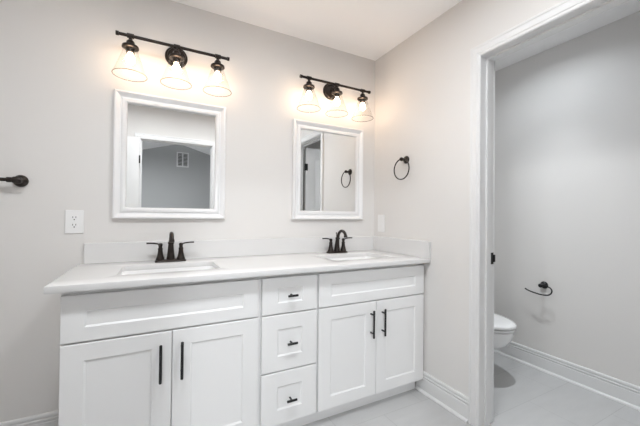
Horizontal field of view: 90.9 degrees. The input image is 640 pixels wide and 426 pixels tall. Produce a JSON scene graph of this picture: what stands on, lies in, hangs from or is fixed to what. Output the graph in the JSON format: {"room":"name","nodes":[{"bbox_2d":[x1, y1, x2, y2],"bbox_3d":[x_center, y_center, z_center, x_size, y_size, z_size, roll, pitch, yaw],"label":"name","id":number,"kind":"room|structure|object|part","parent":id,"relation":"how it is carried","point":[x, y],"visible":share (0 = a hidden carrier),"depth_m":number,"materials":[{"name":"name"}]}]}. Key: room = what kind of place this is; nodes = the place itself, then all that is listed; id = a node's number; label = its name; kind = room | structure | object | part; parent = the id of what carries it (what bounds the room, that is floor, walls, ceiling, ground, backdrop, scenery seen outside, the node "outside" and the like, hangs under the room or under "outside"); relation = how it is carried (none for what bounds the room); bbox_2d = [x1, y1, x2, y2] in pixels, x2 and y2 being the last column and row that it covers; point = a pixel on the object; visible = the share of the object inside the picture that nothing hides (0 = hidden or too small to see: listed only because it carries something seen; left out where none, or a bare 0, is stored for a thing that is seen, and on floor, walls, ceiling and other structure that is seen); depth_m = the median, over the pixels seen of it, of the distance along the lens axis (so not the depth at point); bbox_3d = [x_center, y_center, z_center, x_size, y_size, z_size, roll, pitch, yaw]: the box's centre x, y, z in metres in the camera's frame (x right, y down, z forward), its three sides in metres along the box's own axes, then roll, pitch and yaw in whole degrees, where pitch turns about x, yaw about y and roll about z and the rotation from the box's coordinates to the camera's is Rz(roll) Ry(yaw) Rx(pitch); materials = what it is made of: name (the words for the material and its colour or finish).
{"room":"bathroom","nodes":[
{"label":"bathroom","id":0,"kind":"room"},
{"bbox_2d":[0,0,374,421],"bbox_3d":[-0.434,-0.048,2.163,4.179,2.421,0.100,1,-1,-28],"label":"wall","id":1,"kind":"structure","parent":0,"point":[62,62],"depth_m":1.72,"materials":[{"name":"paint"}]},
{"bbox_2d":[0,175,28,186],"bbox_3d":[-1.732,-0.163,1.385,0.670,0.060,0.071,1,-1,-28],"label":"towel bar","id":2,"kind":"object","parent":1,"relation":"attached to","point":[19,180],"visible":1,"depth_m":1.51,"materials":[{"name":"brown metal"}]},
{"bbox_3d":[-1.462,-0.158,1.526,0.060,0.060,0.071,1,-1,-28],"label":"post","id":3,"kind":"part","parent":2,"relation":"part of","materials":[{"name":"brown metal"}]},
{"bbox_2d":[0,410,58,425],"bbox_3d":[-1.710,1.075,1.417,1.057,0.134,0.025,1,-1,-28],"label":"baseboard","id":4,"kind":"structure","parent":1,"relation":"attached to","point":[48,418],"depth_m":1.57,"materials":[{"name":"white paint"}]},
{"bbox_2d":[65,210,83,233],"bbox_3d":[-1.289,0.046,1.653,0.080,0.123,0.008,1,-1,-28],"label":"outlet","id":5,"kind":"object","parent":1,"relation":"attached to","point":[74,219],"visible":1,"depth_m":1.65,"materials":[{"name":"white plastic"}]},
{"bbox_2d":[70,223,77,227],"bbox_3d":[-1.288,0.065,1.650,0.033,0.029,0.002,1,-1,-28],"label":"receptacle","id":6,"kind":"object","parent":5,"relation":"attached to","point":[72,225],"depth_m":1.65,"materials":[{"name":"white plastic"}]},
{"bbox_2d":[70,215,77,220],"bbox_3d":[-1.287,0.026,1.650,0.033,0.029,0.002,1,-1,-28],"label":"receptacle","id":7,"kind":"object","parent":5,"relation":"attached to","point":[72,217],"depth_m":1.65,"materials":[{"name":"white plastic"}]},
{"bbox_2d":[112,89,225,218],"bbox_3d":[-0.867,-0.321,1.863,0.597,0.708,0.029,1,-1,-28],"label":"mirror","id":8,"kind":"object","parent":1,"relation":"attached to","point":[169,154],"visible":1,"depth_m":1.85,"materials":[{"name":"white paint"}]},
{"bbox_3d":[-0.872,-0.321,1.872,0.472,0.583,0.006,1,-1,-28],"label":"glass","id":9,"kind":"part","parent":8,"relation":"part of","materials":[{"name":"white mirror"}]},
{"bbox_2d":[115,30,229,81],"bbox_3d":[-0.820,-0.861,1.799,0.616,0.263,0.192,1,-1,-28],"label":"vanity light","id":10,"kind":"object","parent":1,"relation":"attached to","point":[175,56],"visible":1,"depth_m":1.78,"materials":[{"name":"brown metal"}]},
{"bbox_3d":[-1.014,-0.825,1.682,0.045,0.056,0.045,1,-1,-28],"label":"bulb","id":11,"kind":"part","parent":10,"relation":"part of","materials":[{"name":"white glass"}]},
{"bbox_3d":[-0.814,-0.821,1.786,0.045,0.056,0.045,1,-1,-28],"label":"bulb","id":12,"kind":"part","parent":10,"relation":"part of","materials":[{"name":"white glass"}]},
{"bbox_3d":[-0.615,-0.818,1.891,0.045,0.056,0.045,1,-1,-28],"label":"bulb","id":13,"kind":"part","parent":10,"relation":"part of","materials":[{"name":"white glass"}]},
{"bbox_2d":[84,236,372,263],"bbox_3d":[-0.403,0.228,2.109,1.906,0.109,0.019,1,-1,-28],"label":"backsplash","id":14,"kind":"structure","parent":1,"relation":"attached to","point":[112,252],"depth_m":1.98,"materials":[{"name":"white stone"}]},
{"bbox_2d":[291,119,363,219],"bbox_3d":[0.072,-0.306,2.356,0.597,0.708,0.029,1,-1,-28],"label":"mirror","id":15,"kind":"object","parent":1,"relation":"attached to","point":[327,159],"visible":1,"depth_m":2.35,"materials":[{"name":"white paint"}]},
{"bbox_3d":[0.067,-0.306,2.365,0.472,0.583,0.006,1,-1,-28],"label":"glass","id":16,"kind":"part","parent":15,"relation":"part of","materials":[{"name":"white mirror"}]},
{"bbox_2d":[299,74,370,110],"bbox_3d":[0.117,-0.846,2.290,0.616,0.263,0.192,1,-1,-28],"label":"vanity light","id":17,"kind":"object","parent":1,"relation":"attached to","point":[331,91],"visible":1,"depth_m":2.27,"materials":[{"name":"brown metal"}]},
{"bbox_3d":[-0.077,-0.810,2.174,0.045,0.056,0.045,1,-1,-28],"label":"bulb","id":18,"kind":"part","parent":17,"relation":"part of","materials":[{"name":"white glass"}]},
{"bbox_3d":[0.122,-0.807,2.278,0.045,0.056,0.045,1,-1,-28],"label":"bulb","id":19,"kind":"part","parent":17,"relation":"part of","materials":[{"name":"white glass"}]},
{"bbox_3d":[0.322,-0.804,2.382,0.045,0.056,0.045,1,-1,-28],"label":"bulb","id":20,"kind":"part","parent":17,"relation":"part of","materials":[{"name":"white glass"}]},
{"bbox_2d":[171,0,639,70],"bbox_3d":[0.117,-1.313,1.149,4.179,0.100,2.420,1,-1,-28],"label":"ceiling","id":21,"kind":"structure","parent":0,"point":[369,29],"depth_m":2.04,"materials":[{"name":"white paint"}]},
{"bbox_2d":[374,0,563,395],"bbox_3d":[1.002,-0.039,1.617,0.115,2.421,2.200,1,-1,-28],"label":"wall","id":22,"kind":"structure","parent":0,"point":[422,84],"depth_m":1.99,"materials":[{"name":"paint"}]},
{"bbox_2d":[378,215,384,231],"bbox_3d":[0.479,0.081,2.475,0.010,0.134,0.080,1,-1,-28],"label":"switch plate","id":23,"kind":"object","parent":22,"relation":"attached to","point":[381,218],"visible":1,"depth_m":2.47,"materials":[{"name":"white plastic"}]},
{"bbox_2d":[394,156,409,179],"bbox_3d":[0.588,-0.319,2.224,0.060,0.174,0.159,1,-1,-28],"label":"towel ring","id":24,"kind":"object","parent":22,"relation":"attached to","point":[405,159],"visible":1,"depth_m":2.21,"materials":[{"name":"brown metal"}]},
{"bbox_2d":[415,371,467,422],"bbox_3d":[0.738,1.105,1.936,0.025,0.134,0.396,1,-1,-28],"label":"baseboard","id":25,"kind":"structure","parent":22,"relation":"attached to","point":[452,400],"depth_m":1.90,"materials":[{"name":"white paint"}]},
{"bbox_2d":[468,0,629,425],"bbox_3d":[1.090,0.122,1.444,0.147,2.098,0.813,1,-1,-28],"label":"trim","id":26,"kind":"structure","parent":22,"relation":"attached to","point":[565,14],"depth_m":1.74,"materials":[{"name":"white paint"}]},
{"bbox_3d":[0.969,0.255,1.769,0.046,0.065,0.005,1,-1,-28],"label":"strike plate","id":27,"kind":"part","parent":26,"relation":"part of","materials":[{"name":"black metal"}]},
{"bbox_2d":[302,352,639,425],"bbox_3d":[0.080,1.207,1.145,4.179,0.100,2.370,1,-1,-28],"label":"floor","id":28,"kind":"structure","parent":0,"point":[524,395],"depth_m":1.90,"materials":[{"name":"white tile"}]},
{"bbox_2d":[58,263,423,425],"bbox_3d":[-0.269,0.735,1.854,1.890,0.852,0.590,1,-1,-28],"label":"vanity cabinet","id":29,"kind":"object","parent":28,"relation":"on","point":[299,349],"visible":0.96,"depth_m":1.51,"materials":[{"name":"paint"}]},
{"bbox_3d":[-0.821,0.785,1.284,0.385,0.553,0.020,1,-1,-28],"label":"door","id":30,"kind":"part","parent":29,"relation":"part of","materials":[{"name":"paint"}]},
{"bbox_3d":[-0.646,0.413,1.378,0.771,0.182,0.020,1,-1,-28],"label":"false drawer","id":31,"kind":"part","parent":29,"relation":"part of","materials":[{"name":"paint"}]},
{"bbox_3d":[-0.674,0.636,1.330,0.012,0.160,0.038,1,-1,-28],"label":"handle","id":32,"kind":"part","parent":29,"relation":"part of","materials":[{"name":"black metal"}]},
{"bbox_3d":[-0.600,0.637,1.369,0.012,0.160,0.038,1,-1,-28],"label":"handle","id":33,"kind":"part","parent":29,"relation":"part of","materials":[{"name":"black metal"}]},
{"bbox_3d":[-0.478,0.791,1.464,0.383,0.553,0.020,1,-1,-28],"label":"door","id":34,"kind":"part","parent":29,"relation":"part of","materials":[{"name":"paint"}]},
{"bbox_2d":[44,236,430,293],"bbox_3d":[-0.279,0.240,1.847,1.930,0.136,0.600,1,-1,-28],"label":"countertop","id":35,"kind":"structure","parent":29,"relation":"on","point":[102,268],"depth_m":1.78,"materials":[{"name":"white stone"}]},
{"bbox_2d":[121,266,214,274],"bbox_3d":[-0.754,0.373,1.592,0.484,0.145,0.310,1,-1,-28],"label":"sink","id":36,"kind":"object","parent":35,"relation":"in","point":[198,267],"visible":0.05,"depth_m":1.71,"materials":[{"name":"ceramic"}]},
{"bbox_2d":[146,232,193,262],"bbox_3d":[-0.844,0.188,1.783,0.182,0.172,0.187,0,-1,18],"label":"faucet","id":37,"kind":"object","parent":35,"relation":"on","point":[160,258],"visible":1,"depth_m":1.77,"materials":[{"name":"brown metal"}]},
{"bbox_3d":[-0.894,0.216,1.764,0.047,0.095,0.046,1,-1,-28],"label":"handle","id":38,"kind":"part","parent":37,"relation":"part of","materials":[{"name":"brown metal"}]},
{"bbox_3d":[-0.823,0.183,1.744,0.047,0.162,0.154,1,-1,-28],"label":"spout","id":39,"kind":"part","parent":37,"relation":"part of","materials":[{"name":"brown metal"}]},
{"bbox_3d":[-0.848,0.268,1.788,0.160,0.013,0.056,1,-1,-28],"label":"plate","id":40,"kind":"part","parent":37,"relation":"part of","materials":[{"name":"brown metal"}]},
{"bbox_3d":[-0.800,0.218,1.813,0.047,0.095,0.046,1,-1,-28],"label":"handle","id":41,"kind":"part","parent":37,"relation":"part of","materials":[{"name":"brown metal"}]},
{"bbox_2d":[322,229,351,253],"bbox_3d":[0.129,0.204,2.293,0.182,0.172,0.187,0,-1,18],"label":"faucet","id":42,"kind":"object","parent":35,"relation":"on","point":[337,249],"visible":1,"depth_m":2.28,"materials":[{"name":"brown metal"}]},
{"bbox_3d":[0.078,0.231,2.274,0.047,0.095,0.046,1,-1,-28],"label":"handle","id":43,"kind":"part","parent":42,"relation":"part of","materials":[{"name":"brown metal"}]},
{"bbox_3d":[0.125,0.283,2.298,0.160,0.013,0.056,1,-1,-28],"label":"plate","id":44,"kind":"part","parent":42,"relation":"part of","materials":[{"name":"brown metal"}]},
{"bbox_3d":[0.149,0.199,2.254,0.047,0.162,0.154,1,-1,-28],"label":"spout","id":45,"kind":"part","parent":42,"relation":"part of","materials":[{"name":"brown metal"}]},
{"bbox_3d":[0.172,0.233,2.324,0.047,0.095,0.046,1,-1,-28],"label":"handle","id":46,"kind":"part","parent":42,"relation":"part of","materials":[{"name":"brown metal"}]},
{"bbox_2d":[329,256,374,260],"bbox_3d":[0.222,0.388,2.104,0.484,0.145,0.310,1,-1,-28],"label":"sink","id":47,"kind":"object","parent":35,"relation":"in","point":[361,257],"visible":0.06,"depth_m":2.26,"materials":[{"name":"ceramic"}]},
{"bbox_3d":[-0.161,0.941,1.630,0.304,0.263,0.020,1,-1,-28],"label":"drawer","id":48,"kind":"part","parent":29,"relation":"part of","materials":[{"name":"paint"}]},
{"bbox_3d":[-0.158,0.660,1.633,0.304,0.282,0.020,1,-1,-28],"label":"drawer","id":49,"kind":"part","parent":29,"relation":"part of","materials":[{"name":"paint"}]},
{"bbox_3d":[-0.155,0.421,1.636,0.304,0.182,0.020,1,-1,-28],"label":"drawer","id":50,"kind":"part","parent":29,"relation":"part of","materials":[{"name":"paint"}]},
{"bbox_3d":[-0.146,0.950,1.605,0.054,0.012,0.038,1,-1,-28],"label":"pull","id":51,"kind":"part","parent":29,"relation":"part of","materials":[{"name":"black metal"}]},
{"bbox_3d":[-0.143,0.663,1.608,0.054,0.012,0.038,1,-1,-28],"label":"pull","id":52,"kind":"part","parent":29,"relation":"part of","materials":[{"name":"black metal"}]},
{"bbox_3d":[0.158,0.801,1.798,0.386,0.553,0.020,1,-1,-28],"label":"door","id":53,"kind":"part","parent":29,"relation":"part of","materials":[{"name":"paint"}]},
{"bbox_3d":[0.334,0.428,1.892,0.774,0.182,0.020,1,-1,-28],"label":"false drawer","id":54,"kind":"part","parent":29,"relation":"part of","materials":[{"name":"paint"}]},
{"bbox_3d":[0.309,0.651,1.846,0.012,0.160,0.038,1,-1,-28],"label":"handle","id":55,"kind":"part","parent":29,"relation":"part of","materials":[{"name":"black metal"}]},
{"bbox_3d":[0.384,0.652,1.885,0.012,0.160,0.038,1,-1,-28],"label":"handle","id":56,"kind":"part","parent":29,"relation":"part of","materials":[{"name":"black metal"}]},
{"bbox_3d":[0.502,0.806,1.979,0.386,0.553,0.020,1,-1,-28],"label":"door","id":57,"kind":"part","parent":29,"relation":"part of","materials":[{"name":"paint"}]},
{"bbox_2d":[494,313,516,348],"bbox_3d":[1.127,0.804,2.467,0.460,0.756,0.765,1,-1,-28],"label":"toilet","id":58,"kind":"object","parent":28,"relation":"on","point":[504,328],"visible":0.21,"depth_m":2.14,"materials":[{"name":"ceramic"}]},
{"bbox_3d":[1.176,0.804,2.375,0.364,0.010,0.551,1,-1,-28],"label":"seat","id":59,"kind":"part","parent":58,"relation":"part of","materials":[{"name":"plastic"}]},
{"bbox_3d":[1.176,0.776,2.374,0.368,0.031,0.555,1,-1,-28],"label":"lid","id":60,"kind":"part","parent":58,"relation":"part of","materials":[{"name":"ceramic"}]},
{"bbox_2d":[494,11,639,386],"bbox_3d":[1.934,-0.025,2.039,0.100,2.421,2.320,1,-1,-28],"label":"wall","id":61,"kind":"structure","parent":0,"point":[567,114],"depth_m":2.21,"materials":[{"name":"paint"}]},
{"bbox_2d":[525,281,552,295],"bbox_3d":[1.655,0.564,2.374,0.064,0.098,0.194,1,-1,-28],"label":"toilet paper holder","id":62,"kind":"object","parent":61,"relation":"attached to","point":[542,284],"visible":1,"depth_m":2.35,"materials":[{"name":"black metal"}]},
{"bbox_3d":[1.664,0.542,2.359,0.064,0.054,0.054,1,-1,-28],"label":"post","id":63,"kind":"part","parent":62,"relation":"part of","materials":[{"name":"black metal"}]},
{"bbox_2d":[494,341,639,410],"bbox_3d":[1.839,1.118,2.051,0.025,0.134,2.200,1,-1,-28],"label":"baseboard","id":64,"kind":"structure","parent":61,"relation":"attached to","point":[620,391],"depth_m":2.17,"materials":[{"name":"white paint"}]}
]}

